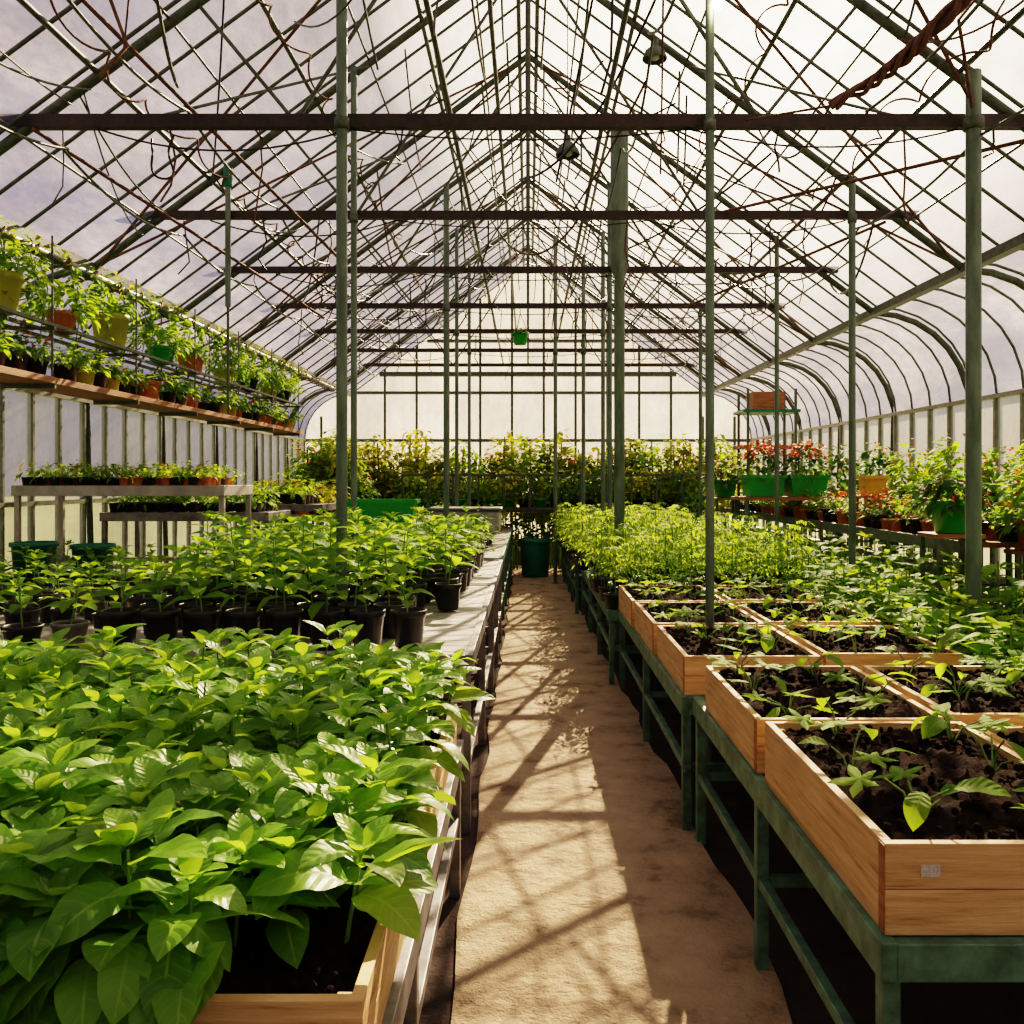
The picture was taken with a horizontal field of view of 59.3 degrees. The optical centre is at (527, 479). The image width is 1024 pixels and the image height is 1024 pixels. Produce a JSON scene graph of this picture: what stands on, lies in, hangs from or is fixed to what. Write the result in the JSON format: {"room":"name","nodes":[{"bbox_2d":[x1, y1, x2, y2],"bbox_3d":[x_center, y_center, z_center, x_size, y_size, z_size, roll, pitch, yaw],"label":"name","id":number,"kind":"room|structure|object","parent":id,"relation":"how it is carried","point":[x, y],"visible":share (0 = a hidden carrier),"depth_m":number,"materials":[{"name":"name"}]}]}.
{"room":"greenhouse","nodes":[
{"label":"greenhouse","id":0,"kind":"room"},
{"bbox_2d":[0,388,306,676],"bbox_3d":[-4.200,0.425,6.993,0.100,2.390,20.014,0,0,0],"label":"wall","id":1,"kind":"structure","parent":0,"point":[138,441],"depth_m":9.35,"materials":[{"name":"grey plastic"}]},
{"bbox_2d":[0,0,1023,438],"bbox_3d":[0.000,-2.408,6.994,8.423,3.355,20.012,0,0,0],"label":"roof","id":2,"kind":"structure","parent":0,"point":[46,24],"depth_m":7.62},
{"bbox_2d":[223,165,232,412],"bbox_3d":[-2.250,-1.425,6.750,0.065,1.850,0.065,0,0,22],"label":"pipe","id":3,"kind":"object","parent":2,"relation":"hanging from","point":[228,182],"visible":0.94,"depth_m":6.73,"materials":[{"name":"metal"}]},
{"bbox_2d":[0,0,1023,379],"bbox_3d":[0.002,-2.481,7.000,5.820,2.240,19.002,0,0,0],"label":"roof frame","id":4,"kind":"object","parent":2,"relation":"hanging from","point":[431,22],"visible":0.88,"depth_m":6.03,"materials":[{"name":"paint"}]},
{"bbox_2d":[745,0,975,120],"bbox_3d":[1.821,-2.080,4.393,1.254,0.557,1.120,0,0,0],"label":"bundle","id":5,"kind":"object","parent":4,"relation":"hanging from","point":[946,16],"visible":1,"depth_m":4.18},
{"bbox_2d":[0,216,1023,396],"bbox_3d":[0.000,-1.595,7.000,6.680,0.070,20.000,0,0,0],"label":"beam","id":6,"kind":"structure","parent":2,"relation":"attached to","point":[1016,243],"depth_m":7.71,"materials":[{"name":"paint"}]},
{"bbox_2d":[0,235,303,435],"bbox_3d":[-3.112,-1.045,8.050,0.345,0.950,7.500,0,0,0],"label":"shelf","id":7,"kind":"object","parent":6,"relation":"hanging from","point":[10,378],"visible":0.84,"depth_m":6.79,"materials":[{"name":"brown wood"}]},
{"bbox_2d":[0,319,304,428],"bbox_3d":[-3.125,-0.793,7.995,0.590,0.304,7.359,0,0,1],"label":"herbs","id":8,"kind":"object","parent":7,"relation":"on","point":[21,358],"visible":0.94,"depth_m":6.71,"materials":[{"name":"green plant"}]},
{"bbox_2d":[0,215,308,410],"bbox_3d":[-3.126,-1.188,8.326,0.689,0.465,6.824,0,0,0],"label":"potted plants","id":9,"kind":"object","parent":7,"relation":"on","point":[12,282],"visible":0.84,"depth_m":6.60,"materials":[{"name":"plant"}]},
{"bbox_2d":[0,226,335,391],"bbox_3d":[-3.165,-1.480,8.750,0.185,0.157,11.510,0,0,0],"label":"pipe","id":10,"kind":"object","parent":6,"relation":"attached to","point":[162,309],"visible":0.65,"depth_m":7.30,"materials":[{"name":"metal"}]},
{"bbox_2d":[0,0,1023,156],"bbox_3d":[0.000,-1.232,5.030,8.460,5.665,0.060,0,0,0],"label":"roof truss","id":11,"kind":"object","parent":2,"relation":"attached to","point":[48,119],"depth_m":5.00,"materials":[{"name":"metal"}]},
{"bbox_2d":[20,0,1023,297],"bbox_3d":[0.000,-1.232,6.800,8.460,5.665,0.060,0,0,0],"label":"roof truss","id":12,"kind":"object","parent":2,"relation":"attached to","point":[527,214],"depth_m":6.77,"materials":[{"name":"brown metal"}]},
{"bbox_2d":[86,54,964,542],"bbox_3d":[0.000,-1.232,8.570,8.460,5.665,0.060,0,0,0],"label":"roof truss","id":13,"kind":"object","parent":2,"relation":"attached to","point":[811,268],"depth_m":8.55,"materials":[{"name":"metal"}]},
{"bbox_2d":[102,0,953,372],"bbox_3d":[0.000,-2.795,6.800,6.482,2.348,17.719,0,0,0],"label":"roof trusses","id":14,"kind":"object","parent":2,"relation":"attached to","point":[819,98],"depth_m":7.52,"materials":[{"name":"brown metal"}]},
{"bbox_2d":[162,131,893,573],"bbox_3d":[0.000,-1.232,10.340,8.460,5.665,0.060,0,0,0],"label":"roof truss","id":15,"kind":"object","parent":2,"relation":"attached to","point":[292,304],"depth_m":10.32,"materials":[{"name":"metal"}]},
{"bbox_2d":[216,179,839,548],"bbox_3d":[0.000,-1.232,12.110,8.460,5.665,0.060,0,0,0],"label":"roof truss","id":16,"kind":"object","parent":2,"relation":"attached to","point":[327,330],"depth_m":12.08,"materials":[{"name":"metal"}]},
{"bbox_2d":[256,220,799,539],"bbox_3d":[0.000,-1.232,13.880,8.460,5.665,0.060,0,0,0],"label":"roof truss","id":17,"kind":"object","parent":2,"relation":"attached to","point":[519,224],"depth_m":13.85,"materials":[{"name":"metal"}]},
{"bbox_2d":[287,247,769,566],"bbox_3d":[0.000,-1.232,15.650,8.460,5.665,0.060,0,0,0],"label":"roof truss","id":18,"kind":"object","parent":2,"relation":"attached to","point":[372,364],"depth_m":15.62,"materials":[{"name":"metal"}]},
{"bbox_2d":[0,0,1023,438],"bbox_3d":[0.000,-2.445,7.000,8.400,3.350,20.000,0,0,0],"label":"ceiling","id":19,"kind":"structure","parent":0,"point":[290,11],"depth_m":7.82,"materials":[{"name":"white glass"}]},
{"bbox_2d":[306,265,749,564],"bbox_3d":[0.000,-1.240,17.000,8.400,5.720,0.100,0,0,0],"label":"wall","id":20,"kind":"structure","parent":0,"point":[656,403],"depth_m":17.00,"materials":[{"name":"grey plastic"}]},
{"bbox_2d":[88,565,1023,1023],"bbox_3d":[0.000,1.630,7.000,8.400,0.060,20.000,0,0,0],"label":"floor","id":21,"kind":"structure","parent":0,"point":[845,967],"depth_m":3.19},
{"bbox_2d":[11,485,252,676],"bbox_3d":[-3.215,0.822,7.425,1.670,1.557,0.750,0,0,0],"label":"display table","id":22,"kind":"object","parent":21,"relation":"on","point":[17,491],"visible":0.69,"depth_m":7.05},
{"bbox_2d":[14,459,244,485],"bbox_3d":[-3.266,-0.063,7.428,1.720,0.225,0.808,0,0,0],"label":"seedling","id":23,"kind":"object","parent":22,"relation":"on","point":[146,477],"visible":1,"depth_m":7.21,"materials":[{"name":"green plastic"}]},
{"bbox_2d":[99,510,290,576],"bbox_3d":[-3.250,0.954,8.900,1.600,1.292,0.800,0,0,0],"label":"display table","id":24,"kind":"object","parent":21,"relation":"on","point":[104,517],"visible":0.41,"depth_m":8.50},
{"bbox_2d":[100,481,283,511],"bbox_3d":[-3.285,0.162,8.828,1.654,0.309,0.790,0,0,0],"label":"seedling","id":25,"kind":"object","parent":24,"relation":"on","point":[174,504],"visible":0.73,"depth_m":8.67,"materials":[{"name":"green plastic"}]},
{"bbox_2d":[0,584,494,833],"bbox_3d":[-2.150,1.194,5.450,3.800,0.812,2.800,0,0,0],"label":"bench","id":26,"kind":"object","parent":21,"relation":"on","point":[464,627],"visible":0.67,"depth_m":4.81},
{"bbox_2d":[8,541,59,587],"bbox_3d":[-3.620,0.620,6.600,0.330,0.330,0.330,0,0,0],"label":"bucket","id":27,"kind":"object","parent":26,"relation":"on","point":[45,546],"visible":0.53,"depth_m":6.50,"materials":[{"name":"teal plastic"}]},
{"bbox_2d":[0,540,225,645],"bbox_3d":[-3.000,0.607,5.357,2.044,0.362,2.541,0,0,0],"label":"seedlings","id":28,"kind":"object","parent":26,"relation":"on","point":[16,594],"visible":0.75,"depth_m":5.00,"materials":[{"name":"green plant"}]},
{"bbox_2d":[89,561,152,645],"bbox_3d":[-1.911,0.587,4.282,0.215,0.402,0.250,0,0,34],"label":"seedling","id":29,"kind":"object","parent":26,"relation":"on","point":[119,616],"visible":0.88,"depth_m":4.23,"materials":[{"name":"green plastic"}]},
{"bbox_2d":[123,562,183,645],"bbox_3d":[-1.773,0.587,4.235,0.248,0.401,0.271,0,0,0],"label":"seedling","id":30,"kind":"object","parent":26,"relation":"on","point":[159,621],"visible":0.91,"depth_m":4.21,"materials":[{"name":"green plant"}]},
{"bbox_2d":[164,566,232,647],"bbox_3d":[-1.557,0.594,4.254,0.220,0.389,0.258,0,0,28],"label":"seedling","id":31,"kind":"object","parent":26,"relation":"on","point":[207,619],"visible":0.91,"depth_m":4.21,"materials":[{"name":"green plant"}]},
{"bbox_2d":[219,557,268,645],"bbox_3d":[-1.337,0.576,4.242,0.201,0.425,0.206,0,0,0],"label":"seedling","id":32,"kind":"object","parent":26,"relation":"on","point":[245,618],"visible":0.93,"depth_m":4.21,"materials":[{"name":"green plant"}]},
{"bbox_2d":[257,564,310,648],"bbox_3d":[-1.141,0.591,4.245,0.250,0.394,0.199,0,0,0],"label":"seedling","id":33,"kind":"object","parent":26,"relation":"on","point":[280,619],"visible":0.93,"depth_m":4.21,"materials":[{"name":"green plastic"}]},
{"bbox_2d":[308,570,347,648],"bbox_3d":[-0.947,0.609,4.255,0.184,0.358,0.285,0,0,-14],"label":"seedling","id":34,"kind":"object","parent":26,"relation":"on","point":[327,616],"visible":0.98,"depth_m":4.21,"materials":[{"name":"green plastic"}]},
{"bbox_2d":[333,564,392,645],"bbox_3d":[-0.771,0.595,4.278,0.228,0.387,0.235,0,0,21],"label":"seedling","id":35,"kind":"object","parent":26,"relation":"on","point":[372,618],"visible":0.94,"depth_m":4.21,"materials":[{"name":"black plastic"}]},
{"bbox_2d":[381,575,432,648],"bbox_3d":[-0.583,0.621,4.284,0.276,0.334,0.213,0,0,41],"label":"seedling","id":36,"kind":"object","parent":26,"relation":"on","point":[408,622],"visible":0.95,"depth_m":4.21,"materials":[{"name":"black plastic"}]},
{"bbox_2d":[241,503,335,553],"bbox_3d":[-2.910,0.944,11.100,0.980,1.312,1.000,0,0,0],"label":"display table","id":37,"kind":"object","parent":21,"relation":"on","point":[312,506],"visible":0.16,"depth_m":10.60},
{"bbox_2d":[239,469,330,503],"bbox_3d":[-2.989,0.077,11.097,1.046,0.421,1.201,0,0,0],"label":"seedling","id":38,"kind":"object","parent":37,"relation":"on","point":[303,495],"visible":0.8,"depth_m":10.85,"materials":[{"name":"green plant"}]},
{"bbox_2d":[334,0,348,601],"bbox_3d":[-1.020,-0.846,4.930,0.136,4.893,0.136,0,0,0],"label":"support post","id":39,"kind":"object","parent":21,"relation":"on","point":[341,121],"visible":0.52,"depth_m":4.90,"materials":[{"name":"metal"}]},
{"bbox_2d":[350,65,357,556],"bbox_3d":[-1.300,-0.742,6.720,0.106,4.685,0.106,0,0,0],"label":"support post","id":40,"kind":"object","parent":21,"relation":"on","point":[353,216],"visible":0.56,"depth_m":6.70,"materials":[{"name":"metal"}]},
{"bbox_2d":[382,739,463,1023],"bbox_3d":[-1.325,1.304,2.125,2.150,0.592,2.750,0,0,0],"label":"bench","id":41,"kind":"object","parent":21,"relation":"on","point":[406,996],"visible":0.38,"depth_m":2.45,"materials":[{"name":"grey wood"}]},
{"bbox_2d":[58,800,427,1023],"bbox_3d":[-0.556,0.907,1.945,0.573,0.193,0.950,0,0,0],"label":"wooden planter box","id":42,"kind":"object","parent":41,"relation":"on","point":[334,981],"visible":0.16,"depth_m":1.59,"materials":[{"name":"brown wood"}]},
{"bbox_2d":[0,620,495,1023],"bbox_3d":[-1.187,0.740,2.131,2.146,0.434,2.913,0,0,0],"label":"plants","id":43,"kind":"object","parent":41,"relation":"on","point":[136,860],"visible":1,"depth_m":1.88,"materials":[{"name":"green plant"}]},
{"bbox_2d":[257,704,456,817],"bbox_3d":[-0.556,0.906,2.945,0.573,0.196,0.950,0,0,0],"label":"wooden planter box","id":44,"kind":"object","parent":41,"relation":"on","point":[439,774],"visible":0.02,"depth_m":2.91,"materials":[{"name":"brown wood"}]},
{"bbox_2d":[442,184,449,517],"bbox_3d":[-0.930,-0.880,10.250,0.150,4.960,0.150,0,0,0],"label":"support post","id":45,"kind":"object","parent":21,"relation":"on","point":[445,308],"visible":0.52,"depth_m":10.22,"materials":[{"name":"metal"}]},
{"bbox_2d":[454,229,458,506],"bbox_3d":[-0.950,-0.872,12.000,0.110,4.945,0.110,0,0,0],"label":"support post","id":46,"kind":"object","parent":21,"relation":"on","point":[456,332],"visible":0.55,"depth_m":11.98,"materials":[{"name":"metal"}]},
{"bbox_2d":[471,560,502,662],"bbox_3d":[-1.275,1.194,7.900,2.050,0.812,2.000,0,0,0],"label":"bench","id":47,"kind":"object","parent":21,"relation":"on","point":[490,572],"visible":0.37,"depth_m":7.88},
{"bbox_2d":[123,506,501,636],"bbox_3d":[-1.283,0.486,6.504,2.155,0.603,4.320,0,0,0],"label":"seedlings","id":48,"kind":"object","parent":47,"relation":"on","point":[445,559],"visible":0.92,"depth_m":5.18,"materials":[{"name":"green plant"}]},
{"bbox_2d":[483,527,512,618],"bbox_3d":[-1.280,1.194,12.150,2.040,0.812,6.100,0,0,0],"label":"bench","id":49,"kind":"object","parent":21,"relation":"on","point":[503,539],"visible":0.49,"depth_m":11.53,"materials":[{"name":"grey metal"}]},
{"bbox_2d":[282,427,759,572],"bbox_3d":[-0.060,0.316,15.103,8.212,2.570,3.681,0,0,0],"label":"shrubs","id":50,"kind":"object","parent":21,"relation":"on","point":[372,482],"visible":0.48,"depth_m":16.00,"materials":[{"name":"green plant"}]},
{"bbox_2d":[401,474,704,511],"bbox_3d":[0.450,0.750,15.250,5.130,1.700,0.500,0,0,0],"label":"bench","id":51,"kind":"object","parent":21,"relation":"on","point":[504,509],"visible":0.45,"depth_m":15.00,"materials":[{"name":"paint"}]},
{"bbox_2d":[449,459,600,550],"label":"potted plants","id":52,"kind":"object","parent":51,"relation":"on","point":[524,503],"depth_m":15.23,"materials":[{"name":"green plant"}]},
{"bbox_2d":[625,459,704,517],"label":"potted plants","id":53,"kind":"object","parent":51,"relation":"on","point":[669,501],"depth_m":15.18,"materials":[{"name":"green plant"}]},
{"bbox_2d":[551,236,558,583],"bbox_3d":[0.420,-1.069,13.800,0.132,5.338,0.132,0,0,0],"label":"support post","id":54,"kind":"object","parent":21,"relation":"on","point":[555,352],"visible":0.88,"depth_m":13.77,"materials":[{"name":"metal"}]},
{"bbox_2d":[562,550,591,613],"bbox_3d":[1.400,1.304,12.725,1.700,0.592,4.150,0,0,0],"label":"bench","id":55,"kind":"object","parent":21,"relation":"on","point":[565,567],"visible":0.12,"depth_m":11.69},
{"bbox_2d":[547,502,823,609],"bbox_3d":[1.383,0.652,10.769,2.335,0.711,8.034,0,0,0],"label":"seedlings","id":56,"kind":"object","parent":55,"relation":"on","point":[663,543],"visible":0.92,"depth_m":7.75,"materials":[{"name":"green plant"}]},
{"bbox_2d":[579,258,586,584],"bbox_3d":[0.850,-0.909,13.800,0.132,5.019,0.132,0,0,0],"label":"support post","id":57,"kind":"object","parent":21,"relation":"on","point":[583,354],"visible":0.67,"depth_m":13.77,"materials":[{"name":"metal"}]},
{"bbox_2d":[600,231,605,513],"bbox_3d":[1.000,-0.854,12.000,0.123,4.908,0.123,0,0,0],"label":"support post","id":58,"kind":"object","parent":21,"relation":"on","point":[602,332],"visible":0.56,"depth_m":11.98,"materials":[{"name":"metal"}]},
{"bbox_2d":[604,185,612,620],"bbox_3d":[0.930,-0.880,10.250,0.123,4.960,0.123,0,0,0],"label":"support post","id":59,"kind":"object","parent":21,"relation":"on","point":[609,307],"visible":0.52,"depth_m":10.23,"materials":[{"name":"metal"}]},
{"bbox_2d":[607,131,627,651],"bbox_3d":[0.860,-0.906,8.470,0.240,5.012,0.240,0,0,0],"label":"support post","id":60,"kind":"object","parent":21,"relation":"on","point":[618,264],"visible":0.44,"depth_m":8.42,"materials":[{"name":"green metal"}]},
{"bbox_2d":[451,565,791,1023],"bbox_3d":[0.327,1.592,6.900,1.172,0.014,19.600,0,0,0],"label":"concrete path","id":61,"kind":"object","parent":21,"relation":"on","point":[587,899],"visible":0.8,"depth_m":3.61,"materials":[{"name":"beige concrete"}]},
{"bbox_2d":[520,538,549,577],"bbox_3d":[0.120,1.275,14.800,0.500,0.620,0.500,0,0,0],"label":"bucket","id":62,"kind":"object","parent":61,"relation":"on","point":[535,552],"visible":1,"depth_m":14.61,"materials":[{"name":"teal plastic"}]},
{"bbox_2d":[581,566,725,684],"bbox_3d":[1.435,1.304,8.775,1.630,0.592,3.650,0,0,0],"label":"bench","id":63,"kind":"object","parent":21,"relation":"on","point":[611,615],"visible":0.25,"depth_m":8.16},
{"bbox_2d":[618,608,732,829],"bbox_3d":[1.355,1.289,5.475,1.330,0.622,2.850,0,0,0],"label":"bench","id":64,"kind":"object","parent":21,"relation":"on","point":[683,703],"visible":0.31,"depth_m":4.60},
{"bbox_2d":[617,570,724,626],"bbox_3d":[0.984,0.825,6.419,0.670,0.304,0.921,0,0,0],"label":"wooden planter box","id":65,"kind":"object","parent":64,"relation":"on","point":[631,593],"visible":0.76,"depth_m":6.30,"materials":[{"name":"brown wood"}]},
{"bbox_2d":[635,588,762,654],"bbox_3d":[1.047,0.833,5.478,0.713,0.288,1.046,0,0,0],"label":"wooden planter box","id":66,"kind":"object","parent":64,"relation":"on","point":[648,615],"visible":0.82,"depth_m":5.41,"materials":[{"name":"brown wood"}]},
{"bbox_2d":[657,606,820,694],"bbox_3d":[1.026,0.830,4.524,0.638,0.293,0.916,0,0,0],"label":"wooden planter box","id":67,"kind":"object","parent":64,"relation":"on","point":[681,649],"visible":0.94,"depth_m":4.34,"materials":[{"name":"brown wood"}]},
{"bbox_2d":[714,571,828,604],"bbox_3d":[1.663,0.827,6.421,0.791,0.300,0.905,0,0,-5],"label":"wooden planter box","id":68,"kind":"object","parent":64,"relation":"on","point":[751,592],"visible":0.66,"depth_m":6.34,"materials":[{"name":"brown wood"}]},
{"bbox_2d":[736,586,881,628],"bbox_3d":[1.701,0.821,5.492,0.688,0.312,0.863,0,0,0],"label":"wooden planter box","id":69,"kind":"object","parent":64,"relation":"on","point":[775,611],"visible":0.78,"depth_m":5.44,"materials":[{"name":"brown wood"}]},
{"bbox_2d":[777,610,969,670],"bbox_3d":[1.718,0.826,4.478,0.710,0.302,0.952,0,0,0],"label":"wooden planter box","id":70,"kind":"object","parent":64,"relation":"on","point":[858,646],"visible":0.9,"depth_m":4.41,"materials":[{"name":"brown wood"}]},
{"bbox_2d":[704,0,715,761],"bbox_3d":[1.000,-0.854,4.950,0.110,4.908,0.110,0,0,0],"label":"support post","id":71,"kind":"object","parent":21,"relation":"on","point":[709,121],"visible":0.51,"depth_m":4.93,"materials":[{"name":"metal"}]},
{"bbox_2d":[714,497,738,571],"bbox_3d":[2.450,0.910,11.200,0.300,1.380,0.300,0,0,0],"label":"plant stand","id":72,"kind":"object","parent":21,"relation":"on","point":[715,498],"visible":0.19,"depth_m":11.06,"materials":[{"name":"brown wood"}]},
{"bbox_2d":[701,458,744,497],"bbox_3d":[2.436,-0.035,11.207,0.595,0.507,0.608,0,0,24],"label":"potted flowers","id":73,"kind":"object","parent":72,"relation":"on","point":[723,488],"visible":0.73,"depth_m":11.09,"materials":[{"name":"green plastic"}]},
{"bbox_2d":[733,388,800,571],"bbox_3d":[3.060,0.225,11.565,0.720,2.750,0.570,0,0,0],"label":"storage rack","id":74,"kind":"object","parent":21,"relation":"on","point":[757,403],"visible":0.46,"depth_m":11.40,"materials":[{"name":"metal"}]},
{"bbox_2d":[774,235,779,578],"bbox_3d":[2.350,-0.353,8.500,0.097,3.905,0.097,0,0,0],"label":"support post","id":75,"kind":"object","parent":21,"relation":"on","point":[776,249],"visible":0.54,"depth_m":8.48,"materials":[{"name":"metal"}]},
{"bbox_2d":[731,496,841,571],"bbox_3d":[2.825,0.892,9.900,1.050,1.415,0.600,0,0,0],"label":"table","id":76,"kind":"object","parent":21,"relation":"on","point":[746,499],"visible":0.29,"depth_m":9.60,"materials":[{"name":"brown wood"}]},
{"bbox_2d":[732,439,789,496],"bbox_3d":[2.578,-0.141,9.886,0.623,0.642,0.541,0,0,0],"label":"potted flowers","id":77,"kind":"object","parent":76,"relation":"on","point":[758,485],"visible":0.86,"depth_m":9.75,"materials":[{"name":"plastic"}]},
{"bbox_2d":[779,439,832,496],"bbox_3d":[3.046,-0.135,9.894,0.646,0.630,0.542,0,0,0],"label":"potted flowers","id":78,"kind":"object","parent":76,"relation":"on","point":[794,484],"visible":0.98,"depth_m":9.75,"materials":[{"name":"plastic"}]},
{"bbox_2d":[824,506,856,552],"bbox_3d":[3.620,0.950,10.400,0.300,1.300,0.300,0,0,0],"label":"plant stand","id":79,"kind":"object","parent":21,"relation":"on","point":[826,532],"visible":0.02,"depth_m":10.29,"materials":[{"name":"brown wood"}]},
{"bbox_2d":[817,442,866,502],"bbox_3d":[3.616,-0.065,10.439,0.747,0.740,0.647,0,0,0],"label":"potted shrub","id":80,"kind":"object","parent":79,"relation":"on","point":[836,475],"visible":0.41,"depth_m":10.28,"materials":[{"name":"green plant"}]},
{"bbox_2d":[847,177,856,594],"bbox_3d":[2.420,-0.327,6.720,0.114,3.853,0.114,0,0,0],"label":"support post","id":81,"kind":"object","parent":21,"relation":"on","point":[852,216],"visible":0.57,"depth_m":6.70,"materials":[{"name":"metal"}]},
{"bbox_2d":[692,696,1023,1023],"bbox_3d":[1.375,1.279,2.930,1.290,0.642,2.140,0,0,0],"label":"bench","id":82,"kind":"object","parent":21,"relation":"on","point":[894,960],"visible":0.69,"depth_m":2.26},
{"bbox_2d":[704,651,946,773],"bbox_3d":[1.060,0.815,3.350,0.754,0.284,0.907,0,0,-4],"label":"wooden planter box","id":83,"kind":"object","parent":82,"relation":"on","point":[740,699],"visible":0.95,"depth_m":3.27,"materials":[{"name":"brown wood"}]},
{"bbox_2d":[765,697,1023,934],"bbox_3d":[1.072,0.799,2.389,0.760,0.316,1.031,0,0,0],"label":"wooden planter box","id":84,"kind":"object","parent":82,"relation":"on","point":[922,822],"visible":1,"depth_m":2.13,"materials":[{"name":"brown wood"}]},
{"bbox_2d":[863,645,1023,725],"bbox_3d":[1.710,0.811,3.332,0.727,0.290,0.895,0,0,0],"label":"wooden planter box","id":85,"kind":"object","parent":82,"relation":"on","point":[996,691],"visible":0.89,"depth_m":3.32,"materials":[{"name":"brown wood"}]},
{"bbox_2d":[721,507,1019,604],"bbox_3d":[3.090,1.000,9.550,0.520,1.200,7.300,0,0,0],"label":"shelf","id":86,"kind":"object","parent":21,"relation":"on","point":[951,545],"visible":0.2,"depth_m":7.33,"materials":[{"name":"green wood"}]},
{"bbox_2d":[779,489,847,523],"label":"potted plant","id":87,"kind":"object","parent":86,"relation":"on","point":[798,509],"depth_m":9.14,"materials":[{"name":"green plant"}]},
{"bbox_2d":[856,487,933,533],"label":"potted plant","id":88,"kind":"object","parent":86,"relation":"on","point":[916,521],"depth_m":7.37,"materials":[{"name":"green plant"}]},
{"bbox_2d":[860,509,898,575],"bbox_3d":[3.620,0.950,9.300,0.300,1.300,0.300,0,0,0],"label":"plant stand","id":89,"kind":"object","parent":21,"relation":"on","point":[870,543],"visible":0.07,"depth_m":9.16,"materials":[{"name":"brown wood"}]},
{"bbox_2d":[845,441,909,508],"bbox_3d":[3.616,-0.049,9.306,0.705,0.713,0.660,0,0,0],"label":"potted shrub","id":90,"kind":"object","parent":89,"relation":"on","point":[878,459],"visible":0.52,"depth_m":9.24,"materials":[{"name":"green plant"}]},
{"bbox_2d":[895,512,931,577],"bbox_3d":[3.620,0.950,8.400,0.300,1.300,0.300,0,0,0],"label":"plant stand","id":91,"kind":"object","parent":21,"relation":"on","point":[896,551],"visible":0.04,"depth_m":8.31,"materials":[{"name":"brown wood"}]},
{"bbox_2d":[883,438,944,511],"bbox_3d":[3.637,-0.045,8.391,0.681,0.687,0.704,0,0,0],"label":"potted shrub","id":92,"kind":"object","parent":91,"relation":"on","point":[918,473],"visible":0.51,"depth_m":8.36,"materials":[{"name":"green plant"}]},
{"bbox_2d":[917,532,985,607],"bbox_3d":[2.700,0.970,5.750,0.300,1.260,0.300,0,0,0],"label":"plant stand","id":93,"kind":"object","parent":21,"relation":"on","point":[940,536],"visible":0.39,"depth_m":5.72,"materials":[{"name":"brown wood"}]},
{"bbox_2d":[904,470,996,533],"bbox_3d":[2.699,0.136,5.740,0.556,0.405,0.562,0,0,0],"label":"potted flowers","id":94,"kind":"object","parent":93,"relation":"on","point":[948,516],"visible":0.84,"depth_m":5.66,"materials":[{"name":"green plant"}]},
{"bbox_2d":[933,516,982,601],"bbox_3d":[3.620,0.950,7.600,0.300,1.300,0.300,0,0,0],"label":"plant stand","id":95,"kind":"object","parent":21,"relation":"on","point":[934,550],"visible":0.02,"depth_m":7.71,"materials":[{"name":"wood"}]},
{"bbox_2d":[916,433,990,506],"bbox_3d":[3.617,-0.048,7.594,0.644,0.693,0.727,0,0,0],"label":"potted shrub","id":96,"kind":"object","parent":95,"relation":"on","point":[946,454],"visible":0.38,"depth_m":7.67,"materials":[{"name":"green plant"}]},
{"bbox_2d":[962,68,984,647],"bbox_3d":[2.440,-0.319,4.930,0.180,3.838,0.180,0,0,0],"label":"support post","id":97,"kind":"object","parent":21,"relation":"on","point":[973,123],"visible":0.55,"depth_m":4.90,"materials":[{"name":"metal"}]},
{"bbox_2d":[983,519,1023,613],"bbox_3d":[3.620,0.950,6.900,0.300,1.300,0.300,0,0,0],"label":"plant stand","id":98,"kind":"object","parent":21,"relation":"on","point":[992,550],"visible":0.07,"depth_m":6.76,"materials":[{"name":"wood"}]},
{"bbox_2d":[955,446,1023,518],"bbox_3d":[3.643,0.017,6.904,0.706,0.562,0.702,0,0,0],"label":"potted shrub","id":99,"kind":"object","parent":98,"relation":"on","point":[988,468],"visible":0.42,"depth_m":6.80,"materials":[{"name":"green plant"}]},
{"bbox_2d":[1003,549,1023,607],"bbox_3d":[3.250,1.025,5.720,0.300,1.150,0.300,0,0,0],"label":"plant stand","id":100,"kind":"object","parent":21,"relation":"on","point":[1009,552],"visible":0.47,"depth_m":5.83,"materials":[{"name":"brown wood"}]},
{"bbox_2d":[982,470,1023,549],"bbox_3d":[3.244,0.172,5.718,0.647,0.551,0.653,0,0,0],"label":"potted flowers","id":101,"kind":"object","parent":100,"relation":"on","point":[1006,515],"visible":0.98,"depth_m":5.74,"materials":[{"name":"green plant"}]},
{"bbox_3d":[-1.475,1.015,8.950,0.850,1.170,0.340,0,0,0],"label":"stand","id":102,"kind":"object","parent":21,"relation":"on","visible":0},
{"bbox_2d":[347,499,420,523],"bbox_3d":[-1.480,0.310,8.950,0.789,0.240,0.307,0,0,0],"label":"trough","id":103,"kind":"object","parent":102,"relation":"on","point":[372,507],"visible":0.58,"depth_m":8.81,"materials":[{"name":"plastic"}]},
{"bbox_3d":[3.430,1.264,4.250,1.140,0.672,2.700,0,0,0],"label":"bench","id":104,"kind":"object","parent":21,"relation":"on","visible":0},
{"bbox_2d":[749,524,1023,672],"bbox_3d":[3.014,0.681,6.229,2.293,0.544,6.930,0,0,0],"label":"plants","id":105,"kind":"object","parent":104,"relation":"on","point":[1006,628],"visible":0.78,"depth_m":5.39,"materials":[{"name":"green plant"}]},
{"bbox_2d":[749,388,1023,614],"bbox_3d":[4.200,0.425,6.993,0.100,2.390,20.014,0,0,0],"label":"wall","id":106,"kind":"structure","parent":0,"point":[1009,405],"depth_m":9.37,"materials":[{"name":"grey plastic"}]},
{"label":"outside","id":107,"kind":"structure","parent":0,"visible":0},
{"bbox_2d":[5,497,957,577],"bbox_3d":[0.000,1.790,25.000,120.000,0.220,130.000,0,0,0],"label":"ground","id":108,"kind":"structure","parent":107,"point":[44,515],"depth_m":33.23,"materials":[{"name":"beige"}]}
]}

